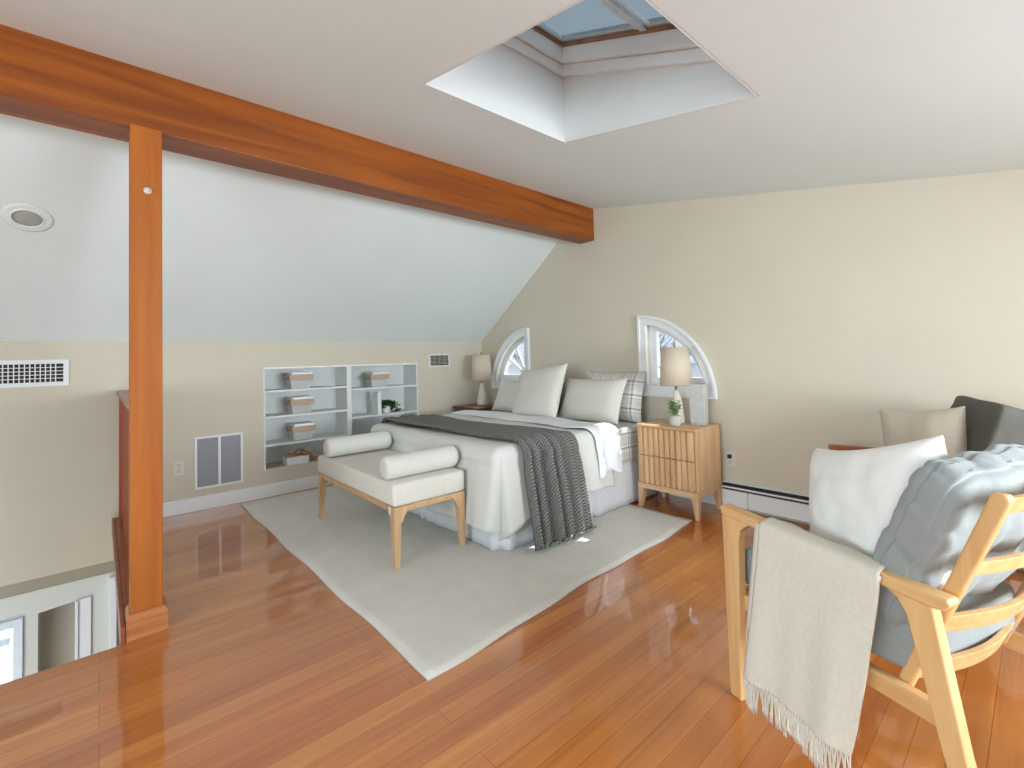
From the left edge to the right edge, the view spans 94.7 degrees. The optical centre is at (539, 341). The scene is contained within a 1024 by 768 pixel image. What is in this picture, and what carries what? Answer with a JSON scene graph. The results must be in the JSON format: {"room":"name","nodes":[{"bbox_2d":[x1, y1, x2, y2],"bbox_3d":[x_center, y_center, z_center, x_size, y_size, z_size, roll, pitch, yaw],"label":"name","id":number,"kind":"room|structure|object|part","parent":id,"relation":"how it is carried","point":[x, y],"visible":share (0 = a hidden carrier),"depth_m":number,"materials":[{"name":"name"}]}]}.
{"room":"bedroom","nodes":[
{"label":"bedroom","id":0,"kind":"room"},
{"bbox_2d":[39,601,74,671],"bbox_3d":[-3.397,2.920,3.817,0.944,2.309,0.060,0,-3,-43],"label":"wall","id":1,"kind":"structure","parent":0,"point":[56,625],"depth_m":3.57,"materials":[{"name":"paint"}]},
{"bbox_2d":[0,341,481,676],"bbox_3d":[-3.073,2.004,3.804,6.710,4.120,0.120,0,-3,-43],"label":"wall","id":2,"kind":"structure","parent":0,"point":[59,445],"depth_m":3.55,"materials":[{"name":"beige paint"}]},
{"bbox_2d":[0,617,22,679],"bbox_3d":[-3.957,2.556,2.908,1.035,1.310,0.115,0,-3,-43],"label":"window","id":3,"kind":"structure","parent":2,"relation":"in","point":[16,624],"depth_m":3.22,"materials":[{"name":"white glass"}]},
{"bbox_2d":[0,637,9,681],"bbox_3d":[-3.950,2.564,2.911,0.890,1.057,0.056,0,-3,-43],"label":"window blind","id":4,"kind":"object","parent":3,"relation":"attached to","point":[4,642],"visible":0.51,"depth_m":3.20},
{"bbox_2d":[0,359,68,387],"bbox_3d":[-3.691,0.222,3.244,0.635,0.190,0.010,0,-3,-43],"label":"air vent","id":5,"kind":"object","parent":2,"relation":"in","point":[13,373],"visible":1,"depth_m":3.34,"materials":[{"name":"white metal"}]},
{"bbox_2d":[0,560,113,598],"bbox_3d":[-4.364,1.704,2.605,3.185,0.085,0.096,0,-3,-43],"label":"trim","id":6,"kind":"structure","parent":2,"relation":"attached to","point":[40,583],"depth_m":3.37,"materials":[{"name":"paint"}]},
{"bbox_2d":[75,596,90,659],"bbox_3d":[-3.317,2.969,3.416,0.085,2.180,0.030,0,-3,-43],"label":"trim","id":7,"kind":"structure","parent":2,"relation":"attached to","point":[82,606],"depth_m":3.44,"materials":[{"name":"paint"}]},
{"bbox_2d":[109,575,116,648],"bbox_3d":[-3.193,2.914,3.521,0.040,2.290,0.050,0,-3,-43],"label":"trim","id":8,"kind":"structure","parent":2,"relation":"attached to","point":[112,587],"depth_m":3.53,"materials":[{"name":"paint"}]},
{"bbox_2d":[173,460,183,475],"bbox_3d":[-2.969,1.037,3.871,0.072,0.116,0.008,0,-3,-43],"label":"power outlet","id":9,"kind":"object","parent":2,"relation":"attached to","point":[178,466],"visible":1,"depth_m":3.87,"materials":[{"name":"white plastic"}]},
{"bbox_2d":[194,432,242,489],"bbox_3d":[-2.764,1.021,4.062,0.350,0.440,0.010,0,-3,-43],"label":"air vent","id":10,"kind":"object","parent":2,"relation":"in","point":[218,459],"visible":1,"depth_m":4.05,"materials":[{"name":"white metal"}]},
{"bbox_2d":[163,475,332,517],"bbox_3d":[-1.946,1.358,4.801,3.405,0.112,0.018,0,-3,-43],"label":"baseboard","id":11,"kind":"structure","parent":2,"relation":"attached to","point":[184,506],"depth_m":4.13,"materials":[{"name":"white paint"}]},
{"bbox_2d":[263,363,417,470],"bbox_3d":[-2.066,0.717,4.953,1.553,0.940,0.328,0,-3,-43],"label":"bookcase","id":12,"kind":"object","parent":2,"relation":"attached to","point":[342,405],"visible":0.59,"depth_m":4.92,"materials":[{"name":"white paint"}]},
{"bbox_2d":[282,454,308,465],"bbox_3d":[-2.360,1.134,4.556,0.201,0.072,0.146,0,-3,-43],"label":"box","id":13,"kind":"object","parent":12,"relation":"on","point":[304,458],"visible":0.94,"depth_m":4.50,"materials":[{"name":"white paint"}]},
{"bbox_3d":[-2.361,1.108,4.557,0.201,0.020,0.146,0,-3,-43],"label":"lid","id":14,"kind":"part","parent":13,"relation":"part of","materials":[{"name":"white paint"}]},
{"bbox_2d":[285,448,317,459],"bbox_3d":[-2.303,1.097,4.594,0.330,0.130,0.097,0,-3,-43],"label":"chain","id":15,"kind":"object","parent":13,"relation":"on","point":[302,451],"visible":0.94,"depth_m":4.57,"materials":[{"name":"brown wood"}]},
{"bbox_3d":[-2.053,1.180,4.937,1.527,0.011,0.309,0,-3,-43],"label":"panel","id":16,"kind":"part","parent":12,"relation":"part of","materials":[{"name":"beige paint"}]},
{"bbox_2d":[284,371,312,388],"bbox_3d":[-2.363,0.373,4.615,0.256,0.161,0.187,0,-3,-43],"label":"storage bin","id":17,"kind":"object","parent":12,"relation":"on","point":[295,380],"visible":1,"depth_m":4.55,"materials":[{"name":"grey fabric"}]},
{"bbox_3d":[-2.358,0.306,4.619,0.190,0.026,0.181,0,-3,-43],"label":"lid","id":18,"kind":"part","parent":17,"relation":"part of","materials":[{"name":"white paint"}]},
{"bbox_2d":[285,395,313,413],"bbox_3d":[-2.352,0.612,4.611,0.256,0.161,0.187,0,-3,-43],"label":"storage bin","id":19,"kind":"object","parent":12,"relation":"on","point":[295,404],"visible":1,"depth_m":4.55,"materials":[{"name":"grey fabric"}]},
{"bbox_3d":[-2.348,0.544,4.615,0.190,0.026,0.181,0,-3,-43],"label":"lid","id":20,"kind":"part","parent":19,"relation":"part of","materials":[{"name":"white fabric"}]},
{"bbox_2d":[286,421,315,440],"bbox_3d":[-2.336,0.870,4.611,0.256,0.161,0.187,0,-3,-43],"label":"storage bin","id":21,"kind":"object","parent":12,"relation":"on","point":[304,430],"visible":1,"depth_m":4.55,"materials":[{"name":"grey fabric"}]},
{"bbox_3d":[-2.332,0.802,4.614,0.190,0.026,0.181,0,-3,-43],"label":"lid","id":22,"kind":"part","parent":21,"relation":"part of","materials":[{"name":"white paint"}]},
{"bbox_3d":[-2.352,0.705,4.683,0.741,0.020,0.314,0,-3,-43],"label":"shelf","id":23,"kind":"part","parent":12,"relation":"part of","materials":[{"name":"white paint"}]},
{"bbox_3d":[-2.359,0.466,4.691,0.741,0.020,0.314,0,-3,-43],"label":"shelf","id":24,"kind":"part","parent":12,"relation":"part of","materials":[{"name":"white paint"}]},
{"bbox_3d":[-2.344,0.963,4.674,0.741,0.020,0.314,0,-3,-43],"label":"shelf","id":25,"kind":"part","parent":12,"relation":"part of","materials":[{"name":"white paint"}]},
{"bbox_2d":[364,372,389,386],"bbox_3d":[-1.785,0.407,5.154,0.256,0.161,0.187,0,-3,-43],"label":"storage bin","id":26,"kind":"object","parent":12,"relation":"on","point":[373,379],"visible":1,"depth_m":5.09,"materials":[{"name":"white plastic"}]},
{"bbox_3d":[-1.780,0.340,5.157,0.190,0.026,0.181,0,-3,-43],"label":"lid","id":27,"kind":"part","parent":26,"relation":"part of","materials":[{"name":"white paint"}]},
{"bbox_2d":[372,392,381,413],"bbox_3d":[-1.780,0.662,5.133,0.048,0.235,0.140,0,-3,-43],"label":"book","id":28,"kind":"object","parent":12,"relation":"on","point":[376,396],"visible":1,"depth_m":5.09,"materials":[{"name":"white paper"}]},
{"bbox_3d":[-1.783,0.500,5.226,0.740,0.020,0.314,0,-3,-43],"label":"shelf","id":29,"kind":"part","parent":12,"relation":"part of","materials":[{"name":"white paint"}]},
{"bbox_3d":[-1.775,0.792,5.217,0.740,0.020,0.314,0,-3,-43],"label":"shelf","id":30,"kind":"part","parent":12,"relation":"part of","materials":[{"name":"white paint"}]},
{"bbox_2d":[382,400,401,412],"bbox_3d":[-1.677,0.708,5.232,0.278,0.147,0.169,0,-3,-43],"label":"trailing plant","id":31,"kind":"object","parent":12,"relation":"on","point":[387,404],"visible":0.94,"depth_m":5.19,"materials":[{"name":"green plant"}]},
{"bbox_3d":[-1.701,0.740,5.203,0.096,0.078,0.096,0,-3,-43],"label":"pot","id":32,"kind":"part","parent":31,"relation":"part of","materials":[{"name":"white ceramic"}]},
{"bbox_2d":[429,354,449,366],"bbox_3d":[-1.190,0.218,5.580,0.280,0.153,0.010,0,-3,-43],"label":"air vent","id":33,"kind":"object","parent":2,"relation":"in","point":[435,360],"visible":1,"depth_m":5.58,"materials":[{"name":"white metal"}]},
{"bbox_2d":[0,114,559,341],"bbox_3d":[-2.521,-0.680,3.220,6.710,1.387,1.880,0,-3,-43],"label":"ceiling","id":34,"kind":"structure","parent":0,"point":[248,255],"depth_m":3.51,"materials":[{"name":"paint"}]},
{"bbox_2d":[0,203,53,231],"bbox_3d":[-2.945,-0.713,2.707,0.210,0.124,0.173,0,-2,-39],"label":"recessed light","id":35,"kind":"object","parent":34,"relation":"in","point":[21,216],"visible":1,"depth_m":2.70,"materials":[{"name":"paint"}]},
{"bbox_2d":[0,484,1023,767],"bbox_3d":[-0.692,1.387,1.258,6.710,0.250,6.900,0,-3,-43],"label":"floor","id":36,"kind":"structure","parent":0,"point":[258,663],"depth_m":1.71,"materials":[{"name":"brown wood"}]},
{"bbox_2d":[112,390,128,644],"bbox_3d":[-2.518,0.864,2.871,0.108,1.075,2.098,0,-3,-43],"label":"stair railing","id":37,"kind":"object","parent":36,"relation":"on","point":[120,525],"visible":0.57,"depth_m":2.96,"materials":[{"name":"brown wood"}]},
{"bbox_3d":[-2.507,1.348,2.853,0.102,0.106,2.098,0,-3,-43],"label":"shoe rail","id":38,"kind":"part","parent":37,"relation":"part of","materials":[{"name":"brown wood"}]},
{"bbox_3d":[-2.579,0.348,2.957,0.080,0.035,1.935,0,-3,-43],"label":"handrail","id":39,"kind":"part","parent":37,"relation":"part of","materials":[{"name":"brown wood"}]},
{"bbox_2d":[125,124,168,642],"bbox_3d":[-1.852,0.158,2.216,0.148,2.336,0.168,0,-3,-43],"label":"timber post","id":40,"kind":"object","parent":36,"relation":"on","point":[147,611],"visible":0.93,"depth_m":2.18,"materials":[{"name":"brown wood"}]},
{"bbox_2d":[143,187,151,193],"bbox_3d":[-1.831,-0.710,2.200,0.032,0.032,0.028,0,-3,-43],"label":"wall hook","id":41,"kind":"object","parent":40,"relation":"attached to","point":[147,190],"visible":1,"depth_m":2.20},
{"bbox_2d":[241,485,691,680],"bbox_3d":[-0.699,1.335,3.662,2.218,0.011,3.165,0,-3,-43],"label":"area rug","id":42,"kind":"object","parent":36,"relation":"on","point":[446,602],"visible":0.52,"depth_m":2.71,"materials":[{"name":"beige carpet"}]},
{"bbox_2d":[318,449,464,569],"bbox_3d":[-1.098,1.090,3.334,0.490,0.482,1.300,0,-3,-43],"label":"bench","id":43,"kind":"object","parent":42,"relation":"on","point":[358,474],"visible":0.93,"depth_m":2.96,"materials":[{"name":"fabric"}]},
{"bbox_3d":[-1.630,1.183,3.636,0.116,0.346,0.116,0,-3,-43],"label":"leg","id":44,"kind":"part","parent":43,"relation":"part of","materials":[{"name":"brown wood"}]},
{"bbox_2d":[323,431,391,457],"bbox_3d":[-1.419,0.796,3.682,0.498,0.143,0.148,0,-3,-43],"label":"bolster pillow","id":45,"kind":"object","parent":43,"relation":"on","point":[360,443],"visible":1,"depth_m":3.62,"materials":[{"name":"beige fabric"}]},
{"bbox_3d":[-1.101,1.002,3.337,0.466,0.034,1.276,0,-3,-43],"label":"seat frame","id":46,"kind":"part","parent":43,"relation":"part of","materials":[{"name":"brown wood"}]},
{"bbox_3d":[-0.829,1.132,2.779,0.116,0.346,0.116,0,-3,-43],"label":"leg","id":47,"kind":"part","parent":43,"relation":"part of","materials":[{"name":"brown wood"}]},
{"bbox_2d":[379,445,458,479],"bbox_3d":[-0.754,0.753,2.966,0.498,0.143,0.148,0,-3,-43],"label":"bolster pillow","id":48,"kind":"object","parent":43,"relation":"on","point":[400,465],"visible":1,"depth_m":2.89,"materials":[{"name":"beige fabric"}]},
{"bbox_3d":[-0.563,1.133,3.027,0.116,0.346,0.116,0,-3,-43],"label":"leg","id":49,"kind":"part","parent":43,"relation":"part of","materials":[{"name":"brown wood"}]},
{"bbox_2d":[408,459,656,550],"bbox_3d":[-0.241,1.037,4.116,1.730,0.589,1.841,0,-3,-43],"label":"bed","id":50,"kind":"object","parent":42,"relation":"on","point":[625,491],"visible":0.19,"depth_m":3.49,"materials":[{"name":"white fabric"}]},
{"bbox_2d":[370,414,614,541],"bbox_3d":[-0.524,1.001,3.862,1.153,0.643,1.999,0,-3,-43],"label":"duvet","id":51,"kind":"object","parent":50,"relation":"on","point":[496,501],"visible":0.38,"depth_m":3.03,"materials":[{"name":"white fabric"}]},
{"bbox_2d":[381,414,596,551],"bbox_3d":[-0.546,0.978,3.757,0.588,0.684,2.110,0,-3,-43],"label":"knitted throw","id":52,"kind":"object","parent":51,"relation":"on","point":[555,482],"visible":0.99,"depth_m":3.06,"materials":[{"name":"grey fabric"}]},
{"bbox_2d":[449,410,622,478],"bbox_3d":[-0.160,0.851,4.212,0.362,0.382,1.995,0,-3,-43],"label":"sheet","id":53,"kind":"object","parent":51,"relation":"on","point":[607,437],"visible":0.94,"depth_m":3.58,"materials":[{"name":"white fabric"}]},
{"bbox_2d":[507,411,643,462],"bbox_3d":[0.032,0.864,4.387,0.940,0.277,1.811,0,-3,-43],"label":"sheet","id":54,"kind":"object","parent":50,"relation":"on","point":[627,430],"visible":0.09,"depth_m":3.84,"materials":[{"name":"fabric"}]},
{"bbox_2d":[492,381,518,411],"bbox_3d":[-0.253,0.587,5.017,0.646,0.336,0.203,-3,-3,44],"label":"pillow sham","id":55,"kind":"object","parent":54,"relation":"on","point":[507,391],"visible":0.52,"depth_m":5.04,"materials":[{"name":"beige fabric"}]},
{"bbox_2d":[512,363,567,416],"bbox_3d":[-0.019,0.486,4.487,0.282,0.554,0.702,0,-2,-41],"label":"square pillow","id":56,"kind":"object","parent":54,"relation":"on","point":[539,390],"visible":0.88,"depth_m":4.35,"materials":[{"name":"beige fabric"}]},
{"bbox_2d":[558,378,627,424],"bbox_3d":[0.453,0.515,4.201,0.234,0.388,0.740,0,-2,-40],"label":"pillow sham","id":57,"kind":"object","parent":54,"relation":"on","point":[598,400],"visible":0.99,"depth_m":4.08,"materials":[{"name":"beige fabric"}]},
{"bbox_2d":[587,372,646,422],"bbox_3d":[0.659,0.487,4.286,0.680,0.430,0.200,-3,-3,44],"label":"plaid pillow","id":58,"kind":"object","parent":54,"relation":"on","point":[630,407],"visible":0.44,"depth_m":4.09,"materials":[{"name":"fabric"}]},
{"bbox_2d":[453,403,504,411],"bbox_3d":[-0.719,1.079,5.579,0.400,0.650,0.504,0,-3,-43],"label":"nightstand","id":59,"kind":"object","parent":36,"relation":"on","point":[488,407],"visible":0.11,"depth_m":5.47,"materials":[{"name":"brown wood"}]},
{"bbox_3d":[-0.858,0.882,5.461,0.032,0.212,0.456,0,-3,-43],"label":"drawer","id":60,"kind":"part","parent":59,"relation":"part of","materials":[{"name":"brown wood"}]},
{"bbox_3d":[-0.728,0.763,5.590,0.400,0.018,0.504,0,-3,-43],"label":"panel","id":61,"kind":"part","parent":59,"relation":"part of","materials":[{"name":"brown wood"}]},
{"bbox_2d":[471,352,491,405],"bbox_3d":[-0.698,0.435,5.624,0.248,0.638,0.248,-2,-2,24],"label":"table lamp","id":62,"kind":"object","parent":59,"relation":"on","point":[481,364],"visible":1,"depth_m":5.54,"materials":[{"name":"beige fabric"}]},
{"bbox_3d":[-0.702,0.304,5.628,0.248,0.300,0.248,-2,-2,24],"label":"lamp shade","id":63,"kind":"part","parent":62,"relation":"part of","materials":[{"name":"beige fabric"}]},
{"bbox_2d":[635,419,721,520],"bbox_3d":[1.080,0.965,3.678,0.372,0.650,0.516,0,-3,-43],"label":"nightstand","id":64,"kind":"object","parent":36,"relation":"on","point":[684,460],"visible":0.99,"depth_m":3.53,"materials":[{"name":"brown wood"}]},
{"bbox_3d":[0.819,1.223,3.734,0.052,0.153,0.052,0,-3,-43],"label":"leg","id":65,"kind":"part","parent":64,"relation":"part of","materials":[{"name":"brown wood"}]},
{"bbox_3d":[0.951,0.768,3.569,0.032,0.212,0.468,0,-3,-43],"label":"drawer","id":66,"kind":"part","parent":64,"relation":"part of","materials":[{"name":"brown wood"}]},
{"bbox_3d":[0.958,0.985,3.562,0.032,0.212,0.468,0,-3,-43],"label":"drawer","id":67,"kind":"part","parent":64,"relation":"part of","materials":[{"name":"brown wood"}]},
{"bbox_2d":[667,398,682,425],"bbox_3d":[1.034,0.536,3.606,0.112,0.206,0.113,0,-3,-43],"label":"potted plant","id":68,"kind":"object","parent":64,"relation":"on","point":[675,419],"visible":1,"depth_m":3.59,"materials":[{"name":"green plant"}]},
{"bbox_3d":[1.038,0.600,3.612,0.092,0.079,0.092,0,-3,-43],"label":"pot","id":69,"kind":"part","parent":68,"relation":"part of","materials":[{"name":"ceramic"}]},
{"bbox_2d":[660,343,691,423],"bbox_3d":[1.076,0.323,3.733,0.248,0.638,0.248,0,-3,-43],"label":"table lamp","id":70,"kind":"object","parent":64,"relation":"on","point":[675,370],"visible":0.88,"depth_m":3.65,"materials":[{"name":"beige fabric"}]},
{"bbox_3d":[1.072,0.192,3.737,0.248,0.300,0.248,0,-3,-43],"label":"lamp shade","id":71,"kind":"part","parent":70,"relation":"part of","materials":[{"name":"beige fabric"}]},
{"bbox_3d":[1.071,0.650,3.688,0.372,0.018,0.516,0,-3,-43],"label":"panel","id":72,"kind":"part","parent":64,"relation":"part of","materials":[{"name":"brown wood"}]},
{"bbox_3d":[1.086,1.117,3.675,0.362,0.041,0.512,0,-3,-43],"label":"plinth frame","id":73,"kind":"part","parent":64,"relation":"part of","materials":[{"name":"brown wood"}]},
{"bbox_3d":[1.133,1.203,3.398,0.052,0.153,0.052,0,-3,-43],"label":"leg","id":74,"kind":"part","parent":64,"relation":"part of","materials":[{"name":"brown wood"}]},
{"bbox_2d":[689,384,708,424],"bbox_3d":[1.228,0.479,3.643,0.116,0.310,0.093,-3,-2,37],"label":"vase","id":75,"kind":"object","parent":64,"relation":"on","point":[698,393],"visible":1,"depth_m":3.60,"materials":[{"name":"ceramic"}]},
{"bbox_3d":[1.359,1.204,3.609,0.052,0.153,0.052,0,-3,-43],"label":"leg","id":76,"kind":"part","parent":64,"relation":"part of","materials":[{"name":"brown wood"}]},
{"bbox_2d":[721,444,1023,767],"bbox_3d":[1.084,0.753,1.433,0.604,0.927,0.800,-1,-2,-23],"label":"armchair","id":77,"kind":"object","parent":36,"relation":"on","point":[962,513],"visible":0.84,"depth_m":1.15,"materials":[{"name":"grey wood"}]},
{"bbox_3d":[0.698,0.923,1.628,0.034,0.623,0.117,-1,-2,-23],"label":"leg","id":78,"kind":"part","parent":77,"relation":"part of","materials":[{"name":"brown wood"}]},
{"bbox_2d":[743,517,885,767],"bbox_3d":[0.875,0.861,1.406,0.368,0.593,0.432,-1,-2,-23],"label":"fringed throw","id":79,"kind":"object","parent":77,"relation":"on","point":[813,601],"visible":0.95,"depth_m":1.32,"materials":[{"name":"beige fabric"}]},
{"bbox_3d":[0.800,0.597,1.379,0.044,0.059,0.688,-1,-2,-23],"label":"armrest","id":80,"kind":"part","parent":77,"relation":"part of","materials":[{"name":"brown wood"}]},
{"bbox_3d":[0.828,0.889,1.377,0.026,0.054,0.595,-1,-2,-23],"label":"seat rail","id":81,"kind":"part","parent":77,"relation":"part of","materials":[{"name":"brown wood"}]},
{"bbox_2d":[809,435,951,589],"bbox_3d":[1.012,0.506,1.435,0.243,0.502,0.590,-1,-2,-7],"label":"throw pillow","id":82,"kind":"object","parent":77,"relation":"on","point":[854,495],"visible":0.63,"depth_m":1.36,"materials":[{"name":"white fabric"}]},
{"bbox_2d":[745,529,1015,666],"bbox_3d":[1.048,0.778,1.517,0.496,0.179,0.564,-1,-2,-23],"label":"seat cushion","id":83,"kind":"object","parent":77,"relation":"on","point":[893,642],"depth_m":1.25,"materials":[{"name":"grey fabric"}]},
{"bbox_3d":[0.932,0.909,1.078,0.034,0.600,0.210,-1,-2,-23],"label":"leg","id":84,"kind":"part","parent":77,"relation":"part of","materials":[{"name":"brown wood"}]},
{"bbox_2d":[872,444,1023,626],"bbox_3d":[1.145,0.518,1.276,0.553,0.491,0.171,-1,21,-23],"label":"cushion","id":85,"kind":"object","parent":77,"relation":"on","point":[945,504],"depth_m":1.15,"materials":[{"name":"grey fabric"}]},
{"bbox_3d":[0.968,0.609,1.116,0.026,0.551,0.255,-1,-2,-23],"label":"post","id":86,"kind":"part","parent":77,"relation":"part of","materials":[{"name":"brown wood"}]},
{"bbox_3d":[1.303,0.882,1.579,0.026,0.054,0.595,-1,-2,-23],"label":"seat rail","id":87,"kind":"part","parent":77,"relation":"part of","materials":[{"name":"brown wood"}]},
{"bbox_3d":[1.388,0.603,1.294,0.026,0.551,0.255,-1,-2,-23],"label":"post","id":88,"kind":"part","parent":77,"relation":"part of","materials":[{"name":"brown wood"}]},
{"bbox_2d":[828,396,1023,579],"bbox_3d":[1.933,0.750,2.323,0.800,0.943,0.604,-3,-2,25],"label":"armchair","id":89,"kind":"object","parent":36,"relation":"on","point":[988,423],"visible":0.19,"depth_m":2.06,"materials":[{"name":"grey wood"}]},
{"bbox_3d":[1.997,0.613,2.604,0.688,0.059,0.044,-3,-2,25],"label":"armrest","id":90,"kind":"part","parent":89,"relation":"part of","materials":[{"name":"brown wood"}]},
{"bbox_2d":[879,406,966,457],"bbox_3d":[1.880,0.527,2.308,0.165,0.449,0.437,-1,-2,-22],"label":"throw pillow","id":91,"kind":"object","parent":89,"relation":"on","point":[898,427],"visible":0.56,"depth_m":2.25,"materials":[{"name":"beige fabric"}]},
{"bbox_2d":[950,396,1023,450],"bbox_3d":[2.073,0.525,2.259,0.160,0.506,0.557,18,7,24],"label":"cushion","id":92,"kind":"object","parent":89,"relation":"on","point":[988,423],"depth_m":2.05,"materials":[{"name":"grey fabric"}]},
{"bbox_2d":[0,0,1023,208],"bbox_3d":[-0.145,-1.013,0.678,6.710,1.004,5.300,0,-3,-43],"label":"ceiling","id":93,"kind":"structure","parent":0,"point":[850,92],"depth_m":1.95,"materials":[{"name":"paint"}]},
{"bbox_2d":[0,24,593,243],"bbox_3d":[-1.401,-1.165,2.863,5.264,0.322,0.235,0,-3,-44],"label":"ceiling beam","id":94,"kind":"structure","parent":93,"relation":"attached to","point":[43,80],"depth_m":2.55,"materials":[{"name":"brown wood"}]},
{"bbox_2d":[424,0,757,142],"bbox_3d":[0.178,-1.408,2.045,0.930,0.833,1.112,0,-3,-43],"label":"wall","id":95,"kind":"structure","parent":0,"point":[499,80],"depth_m":2.41,"materials":[{"name":"paint"}]},
{"bbox_2d":[502,0,715,76],"bbox_3d":[0.177,-1.451,2.046,0.908,0.600,1.090,0,-3,-43],"label":"window","id":96,"kind":"structure","parent":95,"relation":"in","point":[588,37],"depth_m":2.37,"materials":[{"name":"white paint"}]},
{"bbox_3d":[0.174,-1.555,2.050,0.808,0.392,0.990,0,-3,-43],"label":"glass","id":97,"kind":"part","parent":96,"relation":"part of","materials":[{"name":"glass"}]},
{"bbox_3d":[0.175,-1.521,2.048,0.848,0.418,1.030,0,-3,-43],"label":"frame","id":98,"kind":"part","parent":96,"relation":"part of","materials":[{"name":"brown wood"}]},
{"bbox_2d":[481,169,1023,570],"bbox_3d":[1.673,0.040,3.534,0.150,2.956,7.080,0,-3,-43],"label":"wall","id":99,"kind":"structure","parent":0,"point":[814,313],"depth_m":3.25,"materials":[{"name":"beige paint"}]},
{"bbox_2d":[491,328,530,388],"bbox_3d":[-0.328,0.205,5.610,0.129,0.706,0.706,0,-3,-43],"label":"window","id":100,"kind":"structure","parent":99,"relation":"in","point":[525,332],"depth_m":5.61,"materials":[{"name":"white paint"}]},
{"bbox_3d":[-0.293,0.199,5.634,0.045,0.528,0.548,0,-3,-43],"label":"sash","id":101,"kind":"part","parent":100,"relation":"part of","materials":[{"name":"white paint"}]},
{"bbox_2d":[637,315,717,399],"bbox_3d":[1.171,0.107,4.005,0.129,0.721,0.721,0,-3,-43],"label":"window","id":102,"kind":"structure","parent":99,"relation":"in","point":[656,324],"depth_m":4.08,"materials":[{"name":"white paint"}]},
{"bbox_3d":[1.197,0.101,4.039,0.045,0.543,0.563,0,-3,-43],"label":"sash","id":103,"kind":"part","parent":102,"relation":"part of","materials":[{"name":"white paint"}]},
{"bbox_2d":[657,491,715,504],"bbox_3d":[0.370,1.293,4.804,0.016,0.110,3.140,0,-3,-43],"label":"baseboard","id":104,"kind":"structure","parent":99,"relation":"attached to","point":[709,498],"depth_m":3.76,"materials":[{"name":"white paint"}]},
{"bbox_2d":[726,451,734,466],"bbox_3d":[1.460,0.903,3.626,0.034,0.116,0.072,0,-3,-43],"label":"power outlet","id":105,"kind":"object","parent":99,"relation":"attached to","point":[730,456],"visible":1,"depth_m":3.63,"materials":[{"name":"white plastic"}]},
{"bbox_2d":[722,480,1023,568],"bbox_3d":[2.663,1.088,2.314,0.063,0.186,3.640,0,-3,-43],"label":"baseboard heater","id":106,"kind":"object","parent":99,"relation":"attached to","point":[782,503],"visible":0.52,"depth_m":3.38,"materials":[{"name":"white paint"}]},
{"bbox_3d":[1.471,1.182,3.554,0.014,0.117,0.195,0,-3,-43],"label":"panel","id":107,"kind":"part","parent":106,"relation":"part of","materials":[{"name":"white paint"}]},
{"bbox_3d":[2.667,0.998,2.324,0.022,0.006,3.640,0,-3,-43],"label":"plate","id":108,"kind":"part","parent":106,"relation":"part of","materials":[{"name":"white paint"}]},
{"bbox_3d":[2.682,1.088,2.332,0.011,0.186,3.640,0,-3,-43],"label":"plate","id":109,"kind":"part","parent":106,"relation":"part of","materials":[{"name":"white paint"}]},
{"bbox_3d":[1.738,1.165,3.268,0.014,0.117,0.582,0,-3,-43],"label":"panel","id":110,"kind":"part","parent":106,"relation":"part of","materials":[{"name":"white paint"}]},
{"label":"outside","id":111,"kind":"structure","parent":0,"visible":0},
{"bbox_3d":[31.017,4.357,28.724,75.440,0.200,120.000,0,-3,-43],"label":"ground","id":112,"kind":"structure","parent":111,"visible":0},
{"bbox_2d":[513,333,671,363],"bbox_3d":[1.200,1.051,13.692,4.921,7.136,5.994,0,-3,-43],"label":"bare tree","id":113,"kind":"object","parent":112,"relation":"on","point":[663,339],"visible":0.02,"depth_m":13.17,"materials":[{"name":"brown plant"}]},
{"bbox_2d":[507,332,701,377],"bbox_3d":[4.975,1.623,20.306,8.000,6.200,13.800,0,-3,-43],"label":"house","id":114,"kind":"structure","parent":112,"relation":"on","point":[513,370],"depth_m":17.01,"materials":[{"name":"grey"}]}
]}

